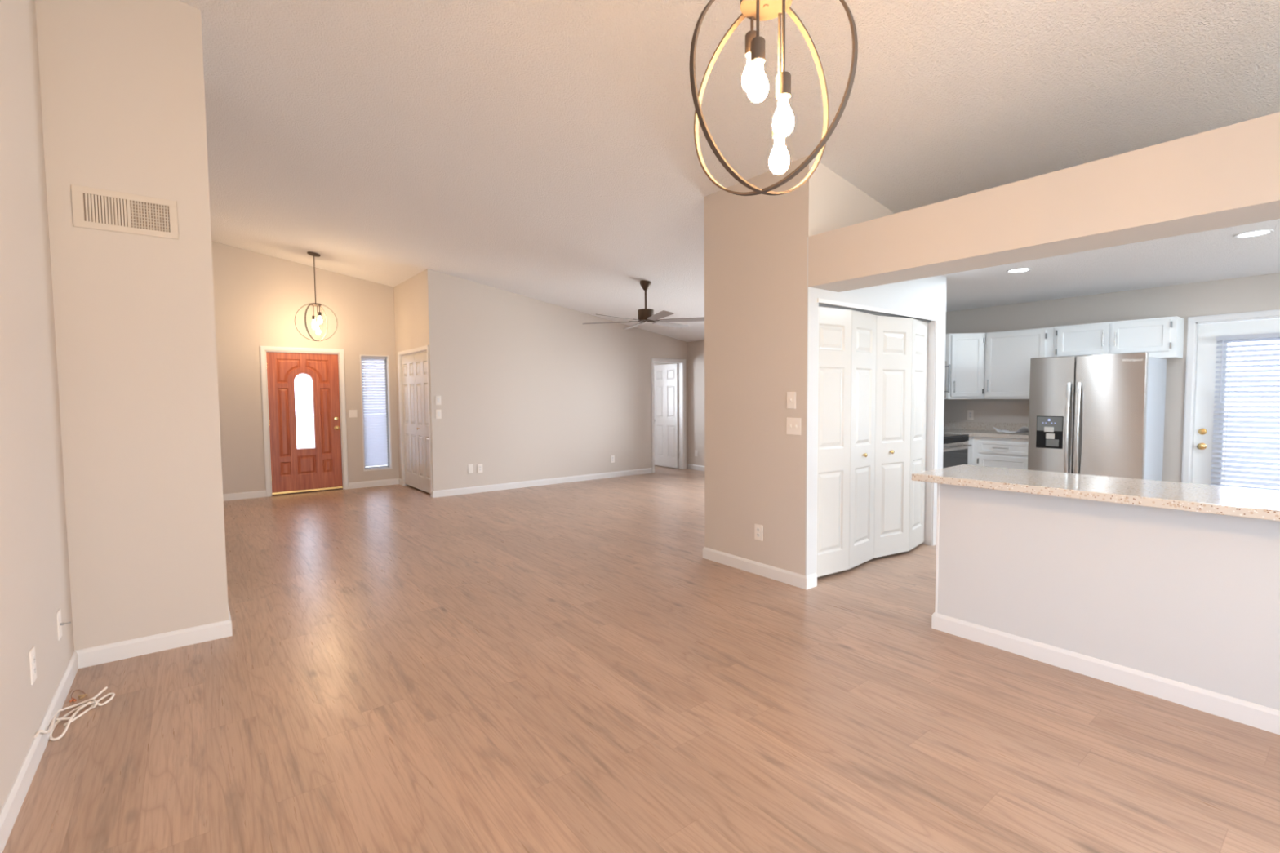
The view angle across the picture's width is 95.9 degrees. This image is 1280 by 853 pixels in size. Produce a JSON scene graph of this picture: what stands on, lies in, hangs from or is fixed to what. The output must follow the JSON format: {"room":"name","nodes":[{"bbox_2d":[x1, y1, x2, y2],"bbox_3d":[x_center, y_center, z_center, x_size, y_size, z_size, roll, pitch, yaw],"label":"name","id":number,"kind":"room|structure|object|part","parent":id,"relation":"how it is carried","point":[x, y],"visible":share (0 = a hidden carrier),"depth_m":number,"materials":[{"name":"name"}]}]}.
{"room":"empty dining room","nodes":[
{"label":"empty dining room","id":0,"kind":"room"},
{"bbox_2d":[0,0,74,811],"bbox_3d":[-2.805,-0.580,2.630,0.120,3.673,11.875,-3,4,-38],"label":"wall","id":1,"kind":"structure","parent":0,"point":[35,580],"depth_m":2.32,"materials":[{"name":"beige paint"}]},
{"bbox_2d":[28,645,36,685],"bbox_3d":[-2.322,0.914,2.208,0.008,0.128,0.075,-3,4,-38],"label":"outlet","id":2,"kind":"object","parent":1,"relation":"attached to","point":[32,657],"visible":1,"depth_m":2.19,"materials":[{"name":"white plastic"}]},
{"bbox_2d":[56,608,71,640],"bbox_3d":[-2.657,0.910,2.664,0.041,0.128,0.075,-3,4,-38],"label":"plate","id":3,"kind":"object","parent":1,"relation":"attached to","point":[59,623],"visible":1,"depth_m":2.64,"materials":[{"name":"white plastic"}]},
{"bbox_3d":[-2.671,0.911,2.653,0.006,0.128,0.075,-3,4,-38],"label":"plate","id":4,"kind":"part","parent":3,"relation":"part of","materials":[{"name":"white plastic"}]},
{"bbox_2d":[0,604,232,852],"bbox_3d":[-1.048,1.275,1.124,0.659,0.094,6.969,-3,4,-38],"label":"baseboard","id":5,"kind":"structure","parent":1,"relation":"attached to","point":[87,657],"depth_m":2.96,"materials":[{"name":"white paint"}]},
{"bbox_2d":[35,0,228,650],"bbox_3d":[-2.934,-0.611,3.418,0.646,3.654,0.900,-3,4,-38],"label":"wall","id":6,"kind":"structure","parent":0,"point":[122,82],"depth_m":3.05,"materials":[{"name":"beige paint"}]},
{"bbox_2d":[71,184,178,239],"bbox_3d":[-2.682,-1.115,3.017,0.416,0.206,0.007,-3,4,-38],"label":"air vent","id":7,"kind":"object","parent":6,"relation":"in","point":[94,208],"visible":1,"depth_m":3.01,"materials":[{"name":"beige metal"}]},
{"bbox_2d":[211,240,399,496],"bbox_3d":[-3.215,-0.936,9.757,8.014,3.654,0.120,-3,4,-38],"label":"wall","id":8,"kind":"structure","parent":0,"point":[258,297],"depth_m":8.13,"materials":[{"name":"beige paint"}]},
{"bbox_2d":[222,490,266,501],"bbox_3d":[-5.798,0.972,7.741,1.320,0.094,0.013,-3,4,-38],"label":"baseboard","id":9,"kind":"structure","parent":8,"relation":"attached to","point":[241,495],"depth_m":7.99,"materials":[{"name":"white paint"}]},
{"bbox_2d":[259,346,348,497],"bbox_3d":[-4.901,-0.086,8.457,1.056,2.119,0.154,-3,4,-38],"label":"door","id":10,"kind":"structure","parent":8,"relation":"in","point":[292,470],"depth_m":8.43,"materials":[{"name":"red wood"}]},
{"bbox_2d":[348,409,357,417],"bbox_3d":[-4.376,-0.197,8.797,0.118,0.116,0.016,-3,4,-38],"label":"switch","id":11,"kind":"object","parent":8,"relation":"attached to","point":[352,413],"visible":1,"depth_m":8.80,"materials":[{"name":"white plastic"}]},
{"bbox_2d":[348,478,401,488],"bbox_3d":[-4.104,0.895,8.964,0.747,0.094,0.165,-3,4,-38],"label":"baseboard","id":12,"kind":"structure","parent":8,"relation":"attached to","point":[396,481],"depth_m":9.02,"materials":[{"name":"white paint"}]},
{"bbox_2d":[360,354,392,471],"bbox_3d":[-4.149,-0.214,9.050,0.420,1.796,0.105,-3,4,-38],"label":"window","id":13,"kind":"structure","parent":8,"relation":"in","point":[386,361],"depth_m":9.14,"materials":[{"name":"white paint"}]},
{"bbox_2d":[360,355,388,469],"bbox_3d":[-4.157,-0.213,9.040,0.352,1.755,0.066,-3,4,-38],"label":"window blind","id":14,"kind":"object","parent":13,"relation":"attached to","point":[375,452],"visible":1,"depth_m":9.04,"materials":[{"name":"white plastic"}]},
{"bbox_3d":[-4.142,-0.197,9.021,0.249,1.705,0.002,-3,4,-38],"label":"ladder cord","id":15,"kind":"part","parent":14,"relation":"part of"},
{"bbox_3d":[-4.152,0.655,9.087,0.352,0.018,0.032,-3,4,-38],"label":"rail","id":16,"kind":"part","parent":14,"relation":"part of","materials":[{"name":"white plastic"}]},
{"bbox_2d":[393,270,426,479],"bbox_3d":[-3.358,-0.632,8.618,0.120,3.166,1.518,-3,4,-38],"label":"wall","id":17,"kind":"structure","parent":0,"point":[410,313],"depth_m":8.53,"materials":[{"name":"beige paint"}]},
{"bbox_2d":[397,345,432,497],"bbox_3d":[-3.283,-0.093,8.541,0.137,2.097,1.444,-3,4,-38],"label":"door","id":18,"kind":"structure","parent":17,"relation":"in","point":[414,386],"depth_m":8.54,"materials":[{"name":"white paint"}]},
{"bbox_2d":[424,268,688,490],"bbox_3d":[-1.021,-0.691,9.401,4.771,3.166,0.120,-3,4,-38],"label":"wall","id":19,"kind":"structure","parent":0,"point":[528,390],"depth_m":8.82,"materials":[{"name":"beige paint"}]},
{"bbox_2d":[435,395,441,404],"bbox_3d":[-2.781,-0.362,7.960,0.076,0.126,0.009,-3,4,-38],"label":"switch","id":20,"kind":"object","parent":19,"relation":"attached to","point":[437,397],"visible":1,"depth_m":7.96,"materials":[{"name":"white plastic"}]},
{"bbox_2d":[435,409,441,418],"bbox_3d":[-2.782,-0.171,7.968,0.076,0.126,0.009,-3,4,-38],"label":"switch","id":21,"kind":"object","parent":19,"relation":"attached to","point":[438,414],"visible":1,"depth_m":7.97,"materials":[{"name":"white plastic"}]},
{"bbox_2d":[467,464,473,473],"bbox_3d":[-2.431,0.609,8.279,0.076,0.126,0.006,-3,4,-38],"label":"plate","id":22,"kind":"object","parent":19,"relation":"attached to","point":[470,467],"visible":1,"depth_m":8.28,"materials":[{"name":"white plastic"}]},
{"bbox_2d":[477,463,482,473],"bbox_3d":[-2.318,0.608,8.365,0.078,0.130,0.008,-3,4,-38],"label":"outlet","id":23,"kind":"object","parent":19,"relation":"attached to","point":[479,465],"visible":1,"depth_m":8.36,"materials":[{"name":"white plastic"}]},
{"bbox_2d":[431,467,652,497],"bbox_3d":[-1.334,0.862,9.164,3.894,0.094,0.046,-3,4,-38],"label":"baseboard","id":24,"kind":"structure","parent":19,"relation":"attached to","point":[456,491],"depth_m":8.91,"materials":[{"name":"white paint"}]},
{"bbox_2d":[610,455,614,462],"bbox_3d":[-0.465,0.553,9.811,0.076,0.126,0.008,-3,4,-38],"label":"outlet","id":25,"kind":"object","parent":19,"relation":"attached to","point":[612,457],"visible":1,"depth_m":9.81,"materials":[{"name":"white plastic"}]},
{"bbox_2d":[650,357,686,472],"bbox_3d":[0.279,-0.223,10.879,0.826,2.057,0.849,-3,4,-38],"label":"door","id":26,"kind":"structure","parent":19,"relation":"in","point":[668,413],"depth_m":10.96,"materials":[{"name":"white paint"}]},
{"bbox_2d":[2,465,1279,852],"bbox_3d":[0.504,1.154,5.296,8.510,0.120,11.880,-3,4,-38],"label":"floor","id":27,"kind":"structure","parent":0,"point":[560,668],"depth_m":2.46,"materials":[{"name":"brown wood"}]},
{"bbox_2d":[34,686,115,741],"bbox_3d":[-2.429,1.210,2.501,0.176,0.106,0.654,-2,4,-33],"label":"cable bundle","id":28,"kind":"object","parent":27,"relation":"on","point":[94,701],"visible":0.99,"depth_m":2.54,"materials":[{"name":"white plastic"}]},
{"bbox_3d":[-2.460,1.248,2.461,0.051,0.012,0.011,-1,3,-2],"label":"cord","id":29,"kind":"part","parent":28,"relation":"part of","materials":[{"name":"white plastic"}]},
{"bbox_3d":[-2.421,1.252,2.457,0.120,0.025,0.280,-3,4,-38],"label":"cord","id":30,"kind":"part","parent":28,"relation":"part of","materials":[{"name":"white plastic"}]},
{"bbox_3d":[-2.431,1.249,2.567,0.055,0.019,0.266,-1,3,-11],"label":"cord","id":31,"kind":"part","parent":28,"relation":"part of","materials":[{"name":"white plastic"}]},
{"bbox_2d":[942,433,972,467],"bbox_3d":[3.234,0.539,6.530,0.761,0.895,0.702,-3,4,-38],"label":"range","id":32,"kind":"object","parent":27,"relation":"on","point":[955,451],"visible":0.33,"depth_m":6.32,"materials":[{"name":"black metal"}]},
{"bbox_3d":[3.400,0.462,6.312,0.747,0.570,0.045,-3,4,-38],"label":"oven door","id":33,"kind":"part","parent":32,"relation":"part of","materials":[{"name":"black glass"}]},
{"bbox_2d":[943,433,968,438],"bbox_3d":[3.213,0.101,6.530,0.761,0.018,0.645,-3,4,-38],"label":"cooktop","id":34,"kind":"object","parent":32,"relation":"in","point":[945,435],"depth_m":6.39,"materials":[{"name":"black glass"}]},
{"bbox_3d":[3.397,0.147,6.295,0.757,0.051,0.045,-3,4,-38],"label":"control panel","id":35,"kind":"part","parent":32,"relation":"part of","materials":[{"name":"black plastic"}]},
{"bbox_3d":[3.429,0.224,6.259,0.657,0.024,0.057,-3,4,-38],"label":"handle","id":36,"kind":"part","parent":32,"relation":"part of","materials":[{"name":"silver metal"}]},
{"bbox_2d":[968,436,1028,470],"bbox_3d":[4.030,0.547,6.796,0.808,0.879,1.265,-3,4,-38],"label":"base cabinet","id":37,"kind":"object","parent":27,"relation":"on","point":[999,452],"visible":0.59,"depth_m":6.47,"materials":[{"name":"white paint"}]},
{"bbox_2d":[943,421,1028,439],"bbox_3d":[4.027,0.037,6.768,0.809,0.140,1.273,-3,4,-38],"label":"countertop","id":38,"kind":"structure","parent":37,"relation":"on","point":[987,429],"depth_m":6.94,"materials":[{"name":"beige stone"}]},
{"bbox_2d":[993,426,1028,433],"bbox_3d":[4.239,0.032,6.415,0.296,0.079,0.495,-3,4,-38],"label":"loose papers","id":39,"kind":"object","parent":38,"relation":"on","point":[1024,429],"visible":0.7,"depth_m":6.37,"materials":[{"name":"white paper"}]},
{"bbox_3d":[4.054,0.604,6.450,0.019,0.540,0.500,-3,4,-38],"label":"door","id":40,"kind":"part","parent":37,"relation":"part of","materials":[{"name":"white paint"}]},
{"bbox_3d":[4.051,0.240,6.431,0.019,0.130,0.500,-3,4,-38],"label":"drawer","id":41,"kind":"part","parent":37,"relation":"part of","materials":[{"name":"white paint"}]},
{"bbox_2d":[1027,352,1166,480],"bbox_3d":[4.544,0.165,5.776,0.869,1.720,0.908,-3,4,-38],"label":"refrigerator","id":42,"kind":"object","parent":27,"relation":"on","point":[1099,415],"visible":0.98,"depth_m":5.49,"materials":[{"name":"grey metal"}]},
{"bbox_3d":[4.118,0.135,5.781,0.068,1.655,0.375,-3,4,-38],"label":"freezer door","id":43,"kind":"part","parent":42,"relation":"part of","materials":[{"name":"silver metal"}]},
{"bbox_3d":[4.158,0.031,5.614,0.071,0.924,0.028,-3,4,-38],"label":"handle","id":44,"kind":"part","parent":42,"relation":"part of","materials":[{"name":"silver metal"}]},
{"bbox_3d":[4.209,0.034,5.548,0.071,0.924,0.028,-3,4,-38],"label":"handle","id":45,"kind":"part","parent":42,"relation":"part of","materials":[{"name":"silver metal"}]},
{"bbox_3d":[4.399,0.152,5.421,0.068,1.655,0.527,-3,4,-38],"label":"fridge door","id":46,"kind":"part","parent":42,"relation":"part of","materials":[{"name":"silver metal"}]},
{"bbox_2d":[653,340,704,467],"bbox_3d":[1.792,-0.361,9.793,0.120,2.420,6.025,-3,4,-38],"label":"wall","id":47,"kind":"structure","parent":0,"point":[695,349],"depth_m":10.66,"materials":[{"name":"beige paint"}]},
{"bbox_2d":[687,463,704,471],"bbox_3d":[2.253,0.832,9.167,0.013,0.094,4.387,-3,4,-38],"label":"baseboard","id":48,"kind":"structure","parent":47,"relation":"attached to","point":[700,468],"depth_m":10.71,"materials":[{"name":"white paint"}]},
{"bbox_2d":[178,0,1279,342],"bbox_3d":[0.336,-1.994,5.022,8.150,1.474,11.880,-3,4,-38],"label":"ceiling","id":49,"kind":"structure","parent":0,"point":[543,150],"depth_m":3.59,"materials":[{"name":"white paint"}]},
{"bbox_2d":[294,251,337,341],"bbox_3d":[-4.359,-1.738,7.750,0.264,1.175,0.446,1,3,31],"label":"orb chandelier","id":50,"kind":"object","parent":49,"relation":"hanging from","point":[314,325],"visible":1,"depth_m":7.74,"materials":[{"name":"brown metal"}]},
{"bbox_3d":[-4.362,-1.378,7.719,0.055,0.097,0.055,-3,4,-38],"label":"bulb","id":51,"kind":"part","parent":50,"relation":"part of","materials":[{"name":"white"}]},
{"bbox_3d":[-4.358,-1.293,7.809,0.055,0.097,0.055,-3,4,-38],"label":"bulb","id":52,"kind":"part","parent":50,"relation":"part of","materials":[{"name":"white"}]},
{"bbox_3d":[-4.313,-1.437,7.774,0.055,0.097,0.055,-3,4,-38],"label":"bulb","id":53,"kind":"part","parent":50,"relation":"part of","materials":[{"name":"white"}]},
{"bbox_2d":[582,280,704,329],"bbox_3d":[0.072,-1.577,7.294,1.636,0.521,1.582,-3,4,-38],"label":"ceiling fan","id":54,"kind":"object","parent":49,"relation":"hanging from","point":[645,314],"visible":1,"depth_m":7.23,"materials":[{"name":"brown metal"}]},
{"bbox_3d":[-0.415,-1.335,7.410,0.640,0.033,0.135,0,3,12],"label":"blade","id":55,"kind":"part","parent":54,"relation":"part of","materials":[{"name":"brown wood"}]},
{"bbox_3d":[-0.260,-1.311,6.935,0.135,0.033,0.640,2,4,42],"label":"blade","id":56,"kind":"part","parent":54,"relation":"part of","materials":[{"name":"brown wood"}]},
{"bbox_3d":[-0.081,-1.357,7.781,0.135,0.033,0.640,-1,3,-18],"label":"blade","id":57,"kind":"part","parent":54,"relation":"part of","materials":[{"name":"brown wood"}]},
{"bbox_3d":[0.229,-1.310,6.831,0.135,0.033,0.640,-1,3,-18],"label":"blade","id":58,"kind":"part","parent":54,"relation":"part of","materials":[{"name":"brown wood"}]},
{"bbox_3d":[0.408,-1.355,7.677,0.135,0.033,0.640,2,4,42],"label":"blade","id":59,"kind":"part","parent":54,"relation":"part of","materials":[{"name":"brown wood"}]},
{"bbox_3d":[0.563,-1.332,7.203,0.640,0.033,0.135,0,3,12],"label":"blade","id":60,"kind":"part","parent":54,"relation":"part of","materials":[{"name":"brown wood"}]},
{"bbox_2d":[689,0,857,195],"bbox_3d":[0.325,-1.342,1.485,0.385,1.450,0.349,0,3,7],"label":"orb chandelier","id":61,"kind":"object","parent":49,"relation":"hanging from","point":[754,80],"visible":1,"depth_m":1.47,"materials":[{"name":"brown metal"}]},
{"bbox_3d":[0.301,-0.950,1.552,0.055,0.097,0.055,-3,4,-38],"label":"bulb","id":62,"kind":"part","parent":61,"relation":"part of","materials":[{"name":"white glass"}]},
{"bbox_2d":[745,30,755,57],"bbox_3d":[0.301,-1.025,1.548,0.037,0.056,0.037,-3,4,-38],"label":"socket","id":63,"kind":"object","parent":61,"relation":"attached to","point":[750,34],"depth_m":1.53,"materials":[{"name":"brown metal"}]},
{"bbox_3d":[0.300,-1.071,1.546,0.008,0.047,0.008,-3,4,-38],"label":"arm rod","id":64,"kind":"part","parent":61,"relation":"part of","materials":[{"name":"brown metal"}]},
{"bbox_3d":[0.300,-1.036,1.471,0.008,0.109,0.008,-3,4,-38],"label":"arm rod","id":65,"kind":"part","parent":61,"relation":"part of","materials":[{"name":"brown metal"}]},
{"bbox_2d":[750,35,764,65],"bbox_3d":[0.301,-0.959,1.475,0.037,0.056,0.037,-3,4,-38],"label":"socket","id":66,"kind":"object","parent":61,"relation":"attached to","point":[757,43],"depth_m":1.46,"materials":[{"name":"brown metal"}]},
{"bbox_3d":[0.302,-0.884,1.479,0.055,0.097,0.055,-3,4,-38],"label":"bulb","id":67,"kind":"part","parent":61,"relation":"part of","materials":[{"name":"white glass"}]},
{"bbox_2d":[772,115,786,138],"bbox_3d":[0.373,-0.803,1.545,0.037,0.056,0.037,-3,4,-38],"label":"socket","id":68,"kind":"object","parent":61,"relation":"attached to","point":[774,135],"depth_m":1.54,"materials":[{"name":"white metal"}]},
{"bbox_3d":[0.374,-0.728,1.548,0.055,0.097,0.055,-3,4,-38],"label":"bulb","id":69,"kind":"part","parent":61,"relation":"part of","materials":[{"name":"white glass"}]},
{"bbox_3d":[0.372,-0.960,1.536,0.008,0.269,0.008,-3,4,-38],"label":"arm rod","id":70,"kind":"part","parent":61,"relation":"part of","materials":[{"name":"brown metal"}]},
{"bbox_2d":[775,71,791,99],"bbox_3d":[0.364,-0.865,1.466,0.037,0.056,0.037,-3,4,-38],"label":"socket","id":71,"kind":"object","parent":61,"relation":"attached to","point":[784,77],"depth_m":1.45,"materials":[{"name":"brown metal"}]},
{"bbox_3d":[0.365,-0.789,1.470,0.055,0.097,0.055,-3,4,-38],"label":"bulb","id":72,"kind":"part","parent":61,"relation":"part of","materials":[{"name":"white glass"}]},
{"bbox_3d":[0.363,-0.989,1.460,0.008,0.203,0.008,-3,4,-38],"label":"arm rod","id":73,"kind":"part","parent":61,"relation":"part of","materials":[{"name":"brown metal"}]},
{"bbox_2d":[703,155,946,575],"bbox_3d":[1.659,-0.426,5.039,2.051,3.044,1.019,-3,4,-38],"label":"wall","id":74,"kind":"structure","parent":0,"point":[756,246],"depth_m":4.34,"materials":[{"name":"beige paint"}]},
{"bbox_2d":[754,524,762,541],"bbox_3d":[0.905,0.809,4.407,0.008,0.120,0.076,-3,4,-38],"label":"outlet","id":75,"kind":"object","parent":74,"relation":"attached to","point":[757,528],"visible":1,"depth_m":4.40,"materials":[{"name":"white plastic"}]},
{"bbox_2d":[702,546,817,589],"bbox_3d":[1.095,1.075,4.665,0.613,0.094,1.045,-3,4,-38],"label":"baseboard","id":76,"kind":"structure","parent":74,"relation":"attached to","point":[805,582],"depth_m":4.38,"materials":[{"name":"white paint"}]},
{"bbox_2d":[786,391,795,408],"bbox_3d":[1.077,-0.187,4.119,0.016,0.120,0.076,-3,4,-38],"label":"switch","id":77,"kind":"object","parent":74,"relation":"attached to","point":[791,396],"visible":1,"depth_m":4.12,"materials":[{"name":"white plastic"}]},
{"bbox_2d":[786,417,800,435],"bbox_3d":[1.092,-0.001,4.111,0.016,0.122,0.122,-3,4,-38],"label":"switch","id":78,"kind":"object","parent":74,"relation":"attached to","point":[793,424],"visible":1,"depth_m":4.11,"materials":[{"name":"white plastic"}]},
{"bbox_2d":[816,297,940,577],"bbox_3d":[1.938,0.087,4.689,1.812,2.050,0.112,-3,4,-38],"label":"door","id":79,"kind":"structure","parent":74,"relation":"in","point":[878,368],"depth_m":4.67,"materials":[{"name":"white paint"},{"name":"polished brass"}]},
{"bbox_2d":[937,483,1279,711],"bbox_3d":[2.869,0.805,1.988,0.117,0.879,3.545,-3,4,-38],"label":"wall","id":80,"kind":"structure","parent":0,"point":[1192,598],"depth_m":2.68,"materials":[{"name":"white paint"}]},
{"bbox_2d":[934,483,939,613],"bbox_3d":[1.774,0.742,3.389,0.125,0.879,0.012,-3,4,-38],"label":"trim","id":81,"kind":"structure","parent":80,"relation":"attached to","point":[938,484],"depth_m":3.35,"materials":[{"name":"white paint"}]},
{"bbox_2d":[911,464,1279,521],"bbox_3d":[2.923,0.340,2.063,0.663,0.040,3.627,-3,4,-38],"label":"countertop","id":82,"kind":"structure","parent":80,"relation":"on","point":[1251,503],"depth_m":2.71,"materials":[{"name":"beige stone"}]},
{"bbox_2d":[931,612,1279,734],"bbox_3d":[2.859,1.197,2.014,0.130,0.094,3.570,-3,4,-38],"label":"baseboard","id":83,"kind":"structure","parent":80,"relation":"attached to","point":[1257,716],"depth_m":2.69,"materials":[{"name":"white paint"}]},
{"bbox_2d":[941,218,1279,311],"bbox_3d":[4.066,-1.322,4.132,4.083,0.026,5.600,-3,4,-38],"label":"ceiling","id":84,"kind":"structure","parent":0,"point":[1213,255],"depth_m":4.96,"materials":[{"name":"white paint"}]},
{"bbox_2d":[1005,267,1031,272],"bbox_3d":[3.257,-1.342,4.960,0.188,0.006,0.188,-3,4,-38],"label":"recessed light","id":85,"kind":"object","parent":84,"relation":"in","point":[1020,269],"visible":1,"depth_m":4.96,"materials":[{"name":"white paint"}]},
{"bbox_2d":[808,111,1279,292],"bbox_3d":[2.669,-1.061,2.325,0.359,0.341,4.453,-3,4,-38],"label":"beam","id":86,"kind":"structure","parent":84,"relation":"attached to","point":[1228,175],"depth_m":2.79,"materials":[{"name":"beige paint"}]},
{"bbox_2d":[1233,229,1274,237],"bbox_3d":[4.114,-1.292,3.869,0.188,0.006,0.188,-3,4,-38],"label":"recessed light","id":87,"kind":"object","parent":84,"relation":"in","point":[1262,232],"visible":1,"depth_m":3.86,"materials":[{"name":"white paint"}]},
{"bbox_2d":[943,272,1279,482],"bbox_3d":[5.688,-0.190,5.380,0.120,2.470,5.730,-3,4,-38],"label":"wall","id":88,"kind":"structure","parent":0,"point":[1258,292],"depth_m":5.91,"materials":[{"name":"beige paint"}]},
{"bbox_2d":[944,333,985,399],"bbox_3d":[3.898,-0.725,7.049,0.611,0.775,0.611,-3,4,-38],"label":"upper cabinet","id":89,"kind":"object","parent":88,"relation":"attached to","point":[965,353],"visible":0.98,"depth_m":6.82,"materials":[{"name":"white paint"}]},
{"bbox_2d":[967,409,973,419],"bbox_3d":[4.152,-0.145,7.250,0.008,0.120,0.076,-3,4,-38],"label":"outlet","id":90,"kind":"object","parent":88,"relation":"attached to","point":[970,413],"visible":1,"depth_m":7.25,"materials":[{"name":"white plastic"}]},
{"bbox_2d":[943,421,1028,431],"bbox_3d":[4.027,0.017,6.767,0.809,0.100,1.273,-3,4,-38],"label":"backsplash","id":91,"kind":"structure","parent":88,"relation":"attached to","point":[1014,427],"depth_m":7.12,"materials":[{"name":"beige stone"}]},
{"bbox_2d":[983,327,1053,399],"bbox_3d":[4.380,-0.706,6.613,0.384,0.775,0.682,-3,4,-38],"label":"upper cabinet","id":92,"kind":"object","parent":88,"relation":"attached to","point":[1009,353],"visible":0.78,"depth_m":6.55,"materials":[{"name":"white paint"}]},
{"bbox_2d":[1053,315,1184,359],"bbox_3d":[4.893,-0.875,5.945,0.384,0.386,0.986,-3,4,-38],"label":"upper cabinet","id":93,"kind":"object","parent":88,"relation":"attached to","point":[1159,337],"visible":0.98,"depth_m":5.76,"materials":[{"name":"white paint"}]},
{"bbox_3d":[4.631,-0.897,6.039,0.019,0.300,0.440,-3,4,-38],"label":"door","id":94,"kind":"part","parent":93,"relation":"part of","materials":[{"name":"white paint"}]},
{"bbox_3d":[4.721,-0.887,5.881,0.035,0.139,0.011,-3,4,-38],"label":"handle","id":95,"kind":"part","parent":93,"relation":"part of","materials":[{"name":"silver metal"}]},
{"bbox_3d":[4.782,-0.884,5.802,0.035,0.139,0.011,-3,4,-38],"label":"handle","id":96,"kind":"part","parent":93,"relation":"part of","materials":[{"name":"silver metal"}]},
{"bbox_3d":[4.917,-0.881,5.673,0.019,0.300,0.440,-3,4,-38],"label":"door","id":97,"kind":"part","parent":93,"relation":"part of","materials":[{"name":"white paint"}]},
{"bbox_2d":[1181,309,1279,484],"bbox_3d":[5.729,-0.002,5.308,0.157,2.102,1.056,-3,4,-38],"label":"door","id":98,"kind":"structure","parent":88,"relation":"in","point":[1202,331],"depth_m":5.59,"materials":[{"name":"white paint"}]},
{"bbox_3d":[5.452,0.194,5.604,0.067,0.066,0.066,-3,4,-38],"label":"knob","id":99,"kind":"part","parent":98,"relation":"part of","materials":[{"name":"gold metal"}]},
{"bbox_2d":[1210,332,1279,490],"bbox_3d":[5.688,-0.016,5.266,0.066,1.655,0.660,-3,4,-38],"label":"window blind","id":100,"kind":"object","parent":98,"relation":"attached to","point":[1270,336],"visible":0.8,"depth_m":5.34,"materials":[{"name":"white plastic"}]},
{"bbox_3d":[5.669,0.000,5.251,0.002,1.605,0.464,-3,4,-38],"label":"ladder cord","id":101,"kind":"part","parent":100,"relation":"part of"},
{"bbox_3d":[5.724,-0.003,5.287,0.012,1.650,0.590,-3,4,-38],"label":"lite frame","id":102,"kind":"part","parent":98,"relation":"part of","materials":[{"name":"white paint"}]},
{"bbox_3d":[3.019,-0.373,6.849,2.511,2.729,0.120,-3,4,-38],"label":"wall","id":103,"kind":"structure","parent":0,"visible":0},
{"bbox_2d":[944,360,950,397],"bbox_3d":[3.144,-0.536,6.578,0.757,0.420,0.440,-3,4,-38],"label":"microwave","id":104,"kind":"object","parent":103,"relation":"attached to","point":[945,364],"visible":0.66,"depth_m":6.64,"materials":[{"name":"grey metal"}]},
{"bbox_3d":[3.239,-0.531,6.455,0.755,0.420,0.029,-3,4,-38],"label":"door","id":105,"kind":"part","parent":104,"relation":"part of","materials":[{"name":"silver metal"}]},
{"bbox_3d":[3.545,-0.548,6.643,0.020,0.330,0.050,-3,4,-38],"label":"handle","id":106,"kind":"part","parent":104,"relation":"part of","materials":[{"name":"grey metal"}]},
{"label":"outside","id":107,"kind":"structure","parent":0,"visible":0},
{"bbox_2d":[295,413,1279,488],"bbox_3d":[7.896,1.205,6.223,100.000,0.160,120.000,-3,4,-38],"label":"ground","id":108,"kind":"structure","parent":107,"point":[304,424],"depth_m":18.60,"materials":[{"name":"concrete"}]}
]}

